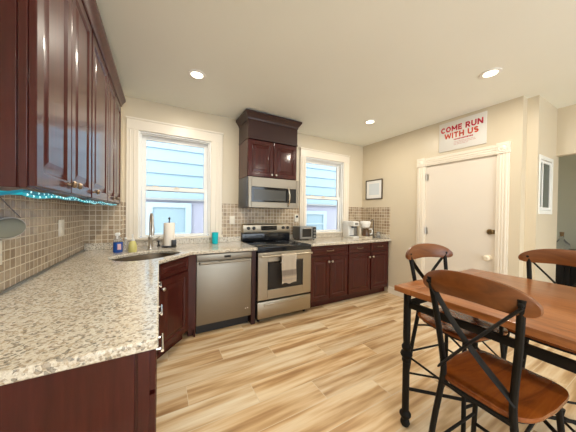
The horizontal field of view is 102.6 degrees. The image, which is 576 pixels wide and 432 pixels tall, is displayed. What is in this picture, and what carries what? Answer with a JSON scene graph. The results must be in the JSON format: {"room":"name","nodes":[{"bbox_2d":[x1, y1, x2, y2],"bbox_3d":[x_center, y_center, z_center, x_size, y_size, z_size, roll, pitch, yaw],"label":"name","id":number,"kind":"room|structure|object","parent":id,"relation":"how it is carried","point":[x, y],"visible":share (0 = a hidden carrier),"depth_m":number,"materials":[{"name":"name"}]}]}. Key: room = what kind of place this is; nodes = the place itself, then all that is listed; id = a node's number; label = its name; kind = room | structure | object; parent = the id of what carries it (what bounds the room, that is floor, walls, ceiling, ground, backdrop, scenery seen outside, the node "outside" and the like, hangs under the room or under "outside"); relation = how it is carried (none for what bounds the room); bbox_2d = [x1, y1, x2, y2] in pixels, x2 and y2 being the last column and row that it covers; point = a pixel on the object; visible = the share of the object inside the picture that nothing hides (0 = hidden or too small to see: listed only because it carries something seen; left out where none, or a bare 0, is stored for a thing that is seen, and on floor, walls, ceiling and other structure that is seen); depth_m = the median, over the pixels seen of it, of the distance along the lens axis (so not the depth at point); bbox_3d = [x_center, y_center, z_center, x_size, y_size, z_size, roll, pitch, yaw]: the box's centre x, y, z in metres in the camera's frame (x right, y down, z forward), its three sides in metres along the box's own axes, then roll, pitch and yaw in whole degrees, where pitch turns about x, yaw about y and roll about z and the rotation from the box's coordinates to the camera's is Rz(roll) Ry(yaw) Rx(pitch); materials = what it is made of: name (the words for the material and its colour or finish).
{"room":"kitchen","nodes":[
{"label":"kitchen","id":0,"kind":"room"},
{"bbox_2d":[121,105,122,200],"bbox_3d":[-1.972,-0.047,2.473,0.302,2.618,0.140,0,1,-29],"label":"wall","id":1,"kind":"structure","parent":0,"point":[122,105],"depth_m":2.55,"materials":[{"name":"beige paint"}]},
{"bbox_2d":[84,201,125,243],"bbox_3d":[-1.952,0.093,2.482,0.331,0.511,0.148,0,1,-29],"label":"tile backsplash","id":2,"kind":"structure","parent":1,"relation":"attached to","point":[101,222],"depth_m":2.41,"materials":[{"name":"brown tile"}]},
{"bbox_2d":[122,96,362,206],"bbox_3d":[-0.342,-0.036,3.549,4.197,2.618,0.150,0,1,-29],"label":"wall","id":3,"kind":"structure","parent":0,"point":[133,107],"depth_m":3.18,"materials":[{"name":"beige paint"}]},
{"bbox_2d":[124,116,223,240],"bbox_3d":[-1.390,-0.421,2.922,1.092,1.403,0.190,0,1,-29],"label":"window","id":4,"kind":"structure","parent":3,"relation":"in","point":[177,169],"depth_m":2.91,"materials":[{"name":"white paint"}]},
{"bbox_2d":[222,204,298,241],"bbox_3d":[-0.369,0.504,3.454,1.243,1.340,0.008,0,1,-29],"label":"tile backsplash","id":5,"kind":"structure","parent":3,"relation":"attached to","point":[242,215],"depth_m":3.35,"materials":[{"name":"brown tile"}]},
{"bbox_2d":[230,216,234,223],"bbox_3d":[-0.775,0.056,3.208,0.072,0.116,0.009,0,1,-29],"label":"power outlet","id":6,"kind":"object","parent":5,"relation":"attached to","point":[232,218],"visible":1,"depth_m":3.21,"materials":[{"name":"white plastic"}]},
{"bbox_2d":[236,109,301,180],"bbox_3d":[-0.269,-0.914,3.229,0.818,0.813,0.430,0,1,-29],"label":"upper cabinet","id":7,"kind":"object","parent":3,"relation":"attached to","point":[268,145],"visible":0.98,"depth_m":3.06,"materials":[{"name":"brown wood"}]},
{"bbox_2d":[238,176,298,208],"bbox_3d":[-0.260,-0.307,3.240,0.755,0.394,0.440,0,1,-29],"label":"microwave","id":8,"kind":"object","parent":7,"relation":"attached to","point":[254,192],"visible":1,"depth_m":3.08,"materials":[{"name":"grey metal"}]},
{"bbox_2d":[299,147,349,233],"bbox_3d":[0.626,-0.405,4.047,1.080,1.403,0.190,0,1,-29],"label":"window","id":9,"kind":"structure","parent":3,"relation":"in","point":[324,176],"depth_m":4.08,"materials":[{"name":"white paint"}]},
{"bbox_2d":[96,0,575,146],"bbox_3d":[2.392,-1.335,1.699,7.450,0.100,6.000,0,1,-29],"label":"ceiling","id":10,"kind":"structure","parent":0,"point":[331,67],"depth_m":1.90,"materials":[{"name":"paint"}]},
{"bbox_2d":[188,69,205,79],"bbox_3d":[-0.860,-1.333,2.182,0.160,0.008,0.160,0,1,-29],"label":"recessed light","id":11,"kind":"object","parent":10,"relation":"in","point":[196,74],"visible":1,"depth_m":2.17,"materials":[{"name":"white plastic"}]},
{"bbox_2d":[191,72,202,77],"bbox_3d":[-0.860,-1.333,2.182,0.103,0.005,0.103,0,1,-29],"label":"diffuser","id":12,"kind":"object","parent":11,"relation":"attached to","point":[193,74],"depth_m":2.17,"materials":[{"name":"white"}]},
{"bbox_2d":[364,119,375,123],"bbox_3d":[1.149,-1.316,3.232,0.160,0.008,0.160,0,1,-29],"label":"recessed light","id":13,"kind":"object","parent":10,"relation":"in","point":[371,121],"visible":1,"depth_m":3.21,"materials":[{"name":"white plastic"}]},
{"bbox_2d":[479,68,501,78],"bbox_3d":[1.838,-1.293,2.095,0.160,0.008,0.160,0,1,-29],"label":"recessed light","id":14,"kind":"object","parent":10,"relation":"in","point":[492,72],"visible":1,"depth_m":2.09,"materials":[{"name":"white plastic"}]},
{"bbox_2d":[483,70,497,76],"bbox_3d":[1.838,-1.294,2.095,0.103,0.005,0.103,0,1,-29],"label":"diffuser","id":15,"kind":"object","parent":14,"relation":"attached to","point":[490,73],"depth_m":2.09,"materials":[{"name":"white plastic"}]},
{"bbox_2d":[156,291,575,431],"bbox_3d":[2.353,1.392,1.730,7.450,0.120,6.000,0,1,-29],"label":"floor","id":16,"kind":"structure","parent":0,"point":[336,366],"depth_m":1.89,"materials":[{"name":"brown wood"}]},
{"bbox_2d":[0,333,163,431],"bbox_3d":[-0.793,0.860,0.748,0.684,0.878,0.362,0,1,-29],"label":"base cabinet","id":17,"kind":"object","parent":16,"relation":"on","point":[117,394],"visible":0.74,"depth_m":0.66,"materials":[{"name":"brown wood"}]},
{"bbox_2d":[156,304,162,402],"bbox_3d":[-0.966,0.854,1.057,0.684,0.878,0.343,0,1,-29],"label":"base cabinet","id":18,"kind":"object","parent":16,"relation":"on","point":[160,306],"visible":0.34,"depth_m":1.25,"materials":[{"name":"brown wood"}]},
{"bbox_2d":[157,255,195,358],"bbox_3d":[-1.235,0.837,2.209,0.493,0.878,1.408,1,1,16],"label":"base cabinet","id":19,"kind":"object","parent":16,"relation":"on","point":[177,293],"visible":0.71,"depth_m":2.18,"materials":[{"name":"brown wood"}]},
{"bbox_2d":[0,241,257,385],"bbox_3d":[-0.832,0.389,1.843,1.667,0.034,2.347,0,1,-29],"label":"countertop","id":20,"kind":"structure","parent":19,"relation":"on","point":[91,307],"depth_m":0.92,"materials":[{"name":"stone"}]},
{"bbox_2d":[0,249,84,294],"bbox_3d":[-1.514,0.361,1.367,0.010,0.012,2.188,0,1,-29],"label":"bead","id":21,"kind":"object","parent":20,"relation":"on","point":[62,261],"visible":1,"depth_m":1.38,"materials":[{"name":"stone"}]},
{"bbox_2d":[113,232,122,252],"bbox_3d":[-1.660,0.259,2.252,0.080,0.192,0.090,0,1,-29],"label":"soap bottle","id":22,"kind":"object","parent":20,"relation":"on","point":[117,242],"visible":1,"depth_m":2.23,"materials":[{"name":"blue plastic"}]},
{"bbox_2d":[123,237,127,251],"bbox_3d":[-1.625,0.284,2.312,0.044,0.140,0.044,0,1,-29],"label":"soap bottle","id":23,"kind":"object","parent":20,"relation":"on","point":[125,243],"visible":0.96,"depth_m":2.30,"materials":[{"name":"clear plastic"}]},
{"bbox_2d":[128,234,136,251],"bbox_3d":[-1.544,0.269,2.295,0.074,0.174,0.074,0,1,-29],"label":"soap bottle","id":24,"kind":"object","parent":20,"relation":"on","point":[132,247],"visible":1,"depth_m":2.27,"materials":[{"name":"yellow plastic"}]},
{"bbox_2d":[113,253,174,260],"bbox_3d":[-1.312,0.482,2.147,0.470,0.172,0.604,1,1,22],"label":"sink","id":25,"kind":"object","parent":20,"relation":"in","point":[156,255],"visible":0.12,"depth_m":2.33,"materials":[{"name":"silver metal"}]},
{"bbox_2d":[147,213,160,248],"bbox_3d":[-1.462,0.160,2.467,0.126,0.390,0.181,1,1,-8],"label":"faucet","id":26,"kind":"object","parent":20,"relation":"on","point":[151,218],"visible":1,"depth_m":2.50,"materials":[{"name":"silver metal"}]},
{"bbox_2d":[84,236,240,250],"bbox_3d":[-1.363,0.318,2.797,1.666,0.070,0.161,0,1,-29],"label":"granite upstand","id":27,"kind":"object","parent":20,"relation":"on","point":[87,246],"visible":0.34,"depth_m":2.78,"materials":[{"name":"beige stone"}]},
{"bbox_2d":[161,217,176,247],"bbox_3d":[-1.364,0.184,2.651,0.156,0.340,0.156,0,1,-29],"label":"paper towel holder","id":28,"kind":"object","parent":20,"relation":"on","point":[169,241],"visible":0.99,"depth_m":2.60,"materials":[{"name":"white paper"}]},
{"bbox_2d":[212,232,217,243],"bbox_3d":[-0.942,0.284,2.980,0.082,0.145,0.082,0,1,-29],"label":"cup","id":29,"kind":"object","parent":20,"relation":"on","point":[214,234],"visible":1,"depth_m":2.95,"materials":[{"name":"teal plastic"}]},
{"bbox_2d":[196,251,251,333],"bbox_3d":[-0.835,0.837,2.813,0.606,0.876,0.660,0,1,-29],"label":"dishwasher","id":30,"kind":"object","parent":16,"relation":"on","point":[223,280],"visible":0.9,"depth_m":2.56,"materials":[{"name":"grey metal"}]},
{"bbox_2d":[248,251,255,324],"bbox_3d":[-0.556,0.838,2.996,0.051,0.878,0.613,0,1,-29],"label":"end panel","id":31,"kind":"object","parent":16,"relation":"on","point":[251,318],"visible":0.29,"depth_m":2.73,"materials":[{"name":"red"}]},
{"bbox_2d":[241,223,312,321],"bbox_3d":[-0.168,0.699,3.150,0.758,1.163,0.716,0,1,-29],"label":"range","id":32,"kind":"object","parent":16,"relation":"on","point":[272,297],"visible":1,"depth_m":2.92,"materials":[{"name":"silver metal"}]},
{"bbox_2d":[243,240,310,252],"bbox_3d":[-0.165,0.399,3.148,0.758,0.063,0.598,0,1,-29],"label":"cooktop","id":33,"kind":"object","parent":32,"relation":"in","point":[264,246],"depth_m":2.98,"materials":[{"name":"black glass"}]},
{"bbox_2d":[281,253,296,283],"bbox_3d":[0.009,0.644,2.849,0.213,0.370,0.044,0,1,-29],"label":"dish towel","id":34,"kind":"object","parent":32,"relation":"hanging from","point":[288,260],"visible":0.99,"depth_m":2.83,"materials":[{"name":"beige fabric"}]},
{"bbox_2d":[309,244,347,307],"bbox_3d":[0.452,0.846,3.539,0.693,0.878,0.650,0,1,-29],"label":"base cabinet","id":35,"kind":"object","parent":16,"relation":"on","point":[329,262],"visible":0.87,"depth_m":3.28,"materials":[{"name":"brown wood"}]},
{"bbox_2d":[344,241,388,299],"bbox_3d":[1.163,0.851,3.936,0.930,0.878,0.650,0,1,-29],"label":"base cabinet","id":36,"kind":"object","parent":16,"relation":"on","point":[367,263],"visible":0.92,"depth_m":3.66,"materials":[{"name":"brown wood"}]},
{"bbox_2d":[289,236,390,246],"bbox_3d":[0.865,0.391,3.757,1.622,0.034,0.659,0,1,-29],"label":"countertop","id":37,"kind":"structure","parent":36,"relation":"on","point":[323,241],"depth_m":3.55,"materials":[{"name":"stone"}]},
{"bbox_2d":[293,226,315,239],"bbox_3d":[0.267,0.264,3.616,0.300,0.205,0.266,0,1,-29],"label":"toaster oven","id":38,"kind":"object","parent":37,"relation":"on","point":[299,232],"visible":0.99,"depth_m":3.53,"materials":[{"name":"silver metal"}]},
{"bbox_2d":[289,233,389,238],"bbox_3d":[0.869,0.339,3.774,1.596,0.070,0.631,0,1,-29],"label":"granite upstand","id":39,"kind":"object","parent":37,"relation":"on","point":[320,235],"visible":0.52,"depth_m":4.00,"materials":[{"name":"beige stone"}]},
{"bbox_2d":[343,221,358,237],"bbox_3d":[1.130,0.231,4.061,0.200,0.285,0.279,0,1,-29],"label":"coffee machine","id":40,"kind":"object","parent":37,"relation":"on","point":[349,227],"visible":1,"depth_m":4.02,"materials":[{"name":"white plastic"}]},
{"bbox_2d":[357,221,372,237],"bbox_3d":[1.371,0.232,4.086,0.223,0.290,0.210,0,1,-29],"label":"coffee maker","id":41,"kind":"object","parent":37,"relation":"on","point":[362,229],"visible":0.97,"depth_m":4.02,"materials":[{"name":"beige plastic"}]},
{"bbox_2d":[360,221,370,227],"bbox_3d":[1.359,0.144,4.072,0.188,0.115,0.188,0,1,-29],"label":"basket","id":42,"kind":"object","parent":41,"relation":"on","point":[363,224],"depth_m":4.00,"materials":[{"name":"white plastic"}]},
{"bbox_2d":[405,243,507,431],"bbox_3d":[1.153,0.769,1.621,0.461,1.096,0.491,1,1,-18],"label":"dining chair","id":43,"kind":"object","parent":16,"relation":"on","point":[421,250],"visible":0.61,"depth_m":1.71,"materials":[{"name":"black metal"}]},
{"bbox_2d":[394,269,575,431],"bbox_3d":[1.354,0.886,1.268,1.012,0.875,1.014,0,1,-29],"label":"dining table","id":44,"kind":"object","parent":16,"relation":"on","point":[557,325],"visible":0.67,"depth_m":1.21,"materials":[{"name":"brown wood"}]},
{"bbox_2d":[423,270,568,431],"bbox_3d":[0.897,0.773,1.011,0.491,1.096,0.394,0,1,-26],"label":"dining chair","id":45,"kind":"object","parent":16,"relation":"on","point":[501,387],"visible":1,"depth_m":0.93,"materials":[{"name":"orange wood"}]},
{"bbox_2d":[504,249,575,424],"bbox_3d":[1.703,0.779,1.488,0.491,1.096,0.441,0,1,-29],"label":"dining chair","id":46,"kind":"object","parent":16,"relation":"on","point":[550,256],"visible":0.37,"depth_m":1.62,"materials":[{"name":"brown wood"}]},
{"bbox_2d":[555,249,575,286],"bbox_3d":[4.563,0.947,3.642,0.573,0.790,1.040,0,1,-29],"label":"sideboard","id":47,"kind":"object","parent":16,"relation":"on","point":[565,275],"visible":0.05,"depth_m":3.58,"materials":[{"name":"black"}]},
{"bbox_2d":[556,232,570,249],"bbox_3d":[4.399,0.403,3.711,0.190,0.290,0.190,0,1,-29],"label":"glass decanter","id":48,"kind":"object","parent":47,"relation":"on","point":[561,243],"visible":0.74,"depth_m":3.67,"materials":[{"name":"clear glass"}]},
{"bbox_2d":[362,96,527,291],"bbox_3d":[2.019,-0.002,3.501,0.120,2.618,2.236,0,1,-29],"label":"wall","id":49,"kind":"structure","parent":0,"point":[394,159],"depth_m":3.53,"materials":[{"name":"beige paint"}]},
{"bbox_2d":[348,207,389,234],"bbox_3d":[1.415,0.109,4.088,0.362,0.538,0.625,0,1,-29],"label":"tile backsplash","id":50,"kind":"structure","parent":49,"relation":"attached to","point":[380,216],"depth_m":4.17,"materials":[{"name":"brown tile"}]},
{"bbox_2d":[365,178,382,199],"bbox_3d":[1.558,-0.480,4.188,0.021,0.354,0.370,0,1,-29],"label":"picture frame","id":51,"kind":"object","parent":49,"relation":"attached to","point":[374,188],"visible":1,"depth_m":4.18,"materials":[{"name":"brown metal"}]},
{"bbox_2d":[369,183,378,194],"bbox_3d":[1.558,-0.485,4.188,0.001,0.204,0.220,0,1,-29],"label":"print","id":52,"kind":"object","parent":51,"relation":"attached to","point":[373,187],"depth_m":4.19,"materials":[{"name":"white paper"}]},
{"bbox_2d":[388,286,413,298],"bbox_3d":[1.815,1.245,3.709,0.016,0.115,0.475,0,1,-29],"label":"baseboard","id":53,"kind":"structure","parent":49,"relation":"attached to","point":[391,290],"depth_m":3.79,"materials":[{"name":"white paint"}]},
{"bbox_2d":[414,141,510,307],"bbox_3d":[2.199,0.237,3.033,0.118,2.157,1.057,0,1,-29],"label":"door","id":54,"kind":"structure","parent":49,"relation":"in","point":[464,203],"depth_m":2.94,"materials":[{"name":"white paint"}]},
{"bbox_2d":[439,111,486,152],"bbox_3d":[2.238,-1.067,2.985,0.011,0.385,0.535,0,1,-29],"label":"sign board","id":55,"kind":"object","parent":49,"relation":"attached to","point":[469,131],"visible":1,"depth_m":2.96,"materials":[{"name":"white paper"}]},
{"bbox_2d":[523,95,558,282],"bbox_3d":[2.949,0.020,2.709,0.733,2.618,0.130,0,1,-29],"label":"wall","id":56,"kind":"structure","parent":0,"point":[540,230],"depth_m":2.54,"materials":[{"name":"beige paint"}]},
{"bbox_2d":[538,154,553,213],"bbox_3d":[2.886,-0.340,2.600,0.455,0.640,0.037,0,1,-29],"label":"window","id":57,"kind":"structure","parent":56,"relation":"in","point":[545,178],"depth_m":2.62,"materials":[{"name":"white paint"}]},
{"bbox_2d":[556,104,575,156],"bbox_3d":[4.079,0.052,1.334,0.100,2.618,3.373,0,1,-29],"label":"wall","id":58,"kind":"structure","parent":0,"point":[566,116],"depth_m":2.71,"materials":[{"name":"beige paint"}]},
{"bbox_2d":[557,155,575,248],"bbox_3d":[5.871,0.061,2.780,0.300,2.618,4.150,0,1,-29],"label":"wall","id":59,"kind":"structure","parent":0,"point":[566,207],"depth_m":4.10,"materials":[{"name":"paint"}]},
{"bbox_3d":[-0.852,-0.003,0.001,0.150,2.618,5.850,0,1,-29],"label":"wall","id":60,"kind":"structure","parent":0,"visible":0},
{"bbox_2d":[0,195,84,290],"bbox_3d":[-1.396,0.128,1.137,0.008,0.486,2.760,0,1,-29],"label":"tile backsplash","id":61,"kind":"structure","parent":60,"relation":"attached to","point":[39,247],"depth_m":1.45,"materials":[{"name":"brown tile"}]},
{"bbox_2d":[0,240,1,264],"bbox_3d":[-1.350,0.175,1.072,0.009,0.116,0.072,0,1,-29],"label":"power outlet","id":62,"kind":"object","parent":61,"relation":"attached to","point":[0,240],"visible":1,"depth_m":1.10,"materials":[{"name":"white plastic"}]},
{"bbox_2d":[0,197,25,239],"bbox_3d":[-1.349,0.004,1.116,0.040,0.215,0.321,0,1,-29],"label":"strainer","id":63,"kind":"object","parent":61,"relation":"hanging from","point":[10,227],"visible":1,"depth_m":1.11,"materials":[{"name":"grey metal"}]},
{"bbox_2d":[0,218,25,237],"bbox_3d":[-1.349,0.058,1.116,0.040,0.096,0.310,0,1,-29],"label":"bowl","id":64,"kind":"object","parent":63,"relation":"on","point":[9,227],"depth_m":1.11,"materials":[{"name":"grey"}]},
{"bbox_2d":[58,220,63,236],"bbox_3d":[-1.744,0.091,1.779,0.009,0.125,0.110,0,1,-29],"label":"power outlet","id":65,"kind":"object","parent":61,"relation":"attached to","point":[60,222],"visible":1,"depth_m":1.75,"materials":[{"name":"white plastic"}]},
{"bbox_2d":[0,0,91,197],"bbox_3d":[-1.129,-0.618,1.018,0.330,1.034,0.727,0,1,-29],"label":"upper cabinet","id":66,"kind":"object","parent":60,"relation":"attached to","point":[46,45],"visible":0.99,"depth_m":0.85,"materials":[{"name":"brown wood"}]},
{"bbox_2d":[0,189,116,205],"bbox_3d":[-1.404,-0.090,1.470,0.279,0.036,1.805,0,1,-29],"label":"strip light","id":67,"kind":"object","parent":66,"relation":"attached to","point":[38,195],"visible":1,"depth_m":0.88,"materials":[{"name":"teal plastic"}]},
{"bbox_2d":[81,0,125,106],"bbox_3d":[-1.406,-1.186,1.532,0.337,0.080,1.992,0,1,-29],"label":"crown molding","id":68,"kind":"structure","parent":66,"relation":"on","point":[90,6],"depth_m":1.58,"materials":[{"name":"brown wood"}]},
{"bbox_2d":[24,32,107,201],"bbox_3d":[-1.431,-0.628,1.559,0.330,1.034,0.500,0,1,-29],"label":"upper cabinet","id":69,"kind":"object","parent":60,"relation":"attached to","point":[99,82],"visible":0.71,"depth_m":1.57,"materials":[{"name":"brown wood"}]},
{"bbox_2d":[60,75,120,203],"bbox_3d":[-1.730,-0.638,2.095,0.330,1.034,0.714,0,1,-29],"label":"upper cabinet","id":70,"kind":"object","parent":60,"relation":"attached to","point":[114,109],"visible":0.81,"depth_m":2.10,"materials":[{"name":"brown wood"}]},
{"label":"outside","id":71,"kind":"structure","parent":0,"visible":0},
{"bbox_3d":[-2.514,2.228,9.258,22.000,0.100,11.840,0,1,-29],"label":"ground","id":72,"kind":"structure","parent":71,"visible":0},
{"bbox_2d":[140,190,141,236],"bbox_3d":[-0.682,-1.270,6.027,14.000,7.020,0.270,0,1,-29],"label":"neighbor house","id":73,"kind":"structure","parent":72,"relation":"on","point":[141,190],"depth_m":4.69,"materials":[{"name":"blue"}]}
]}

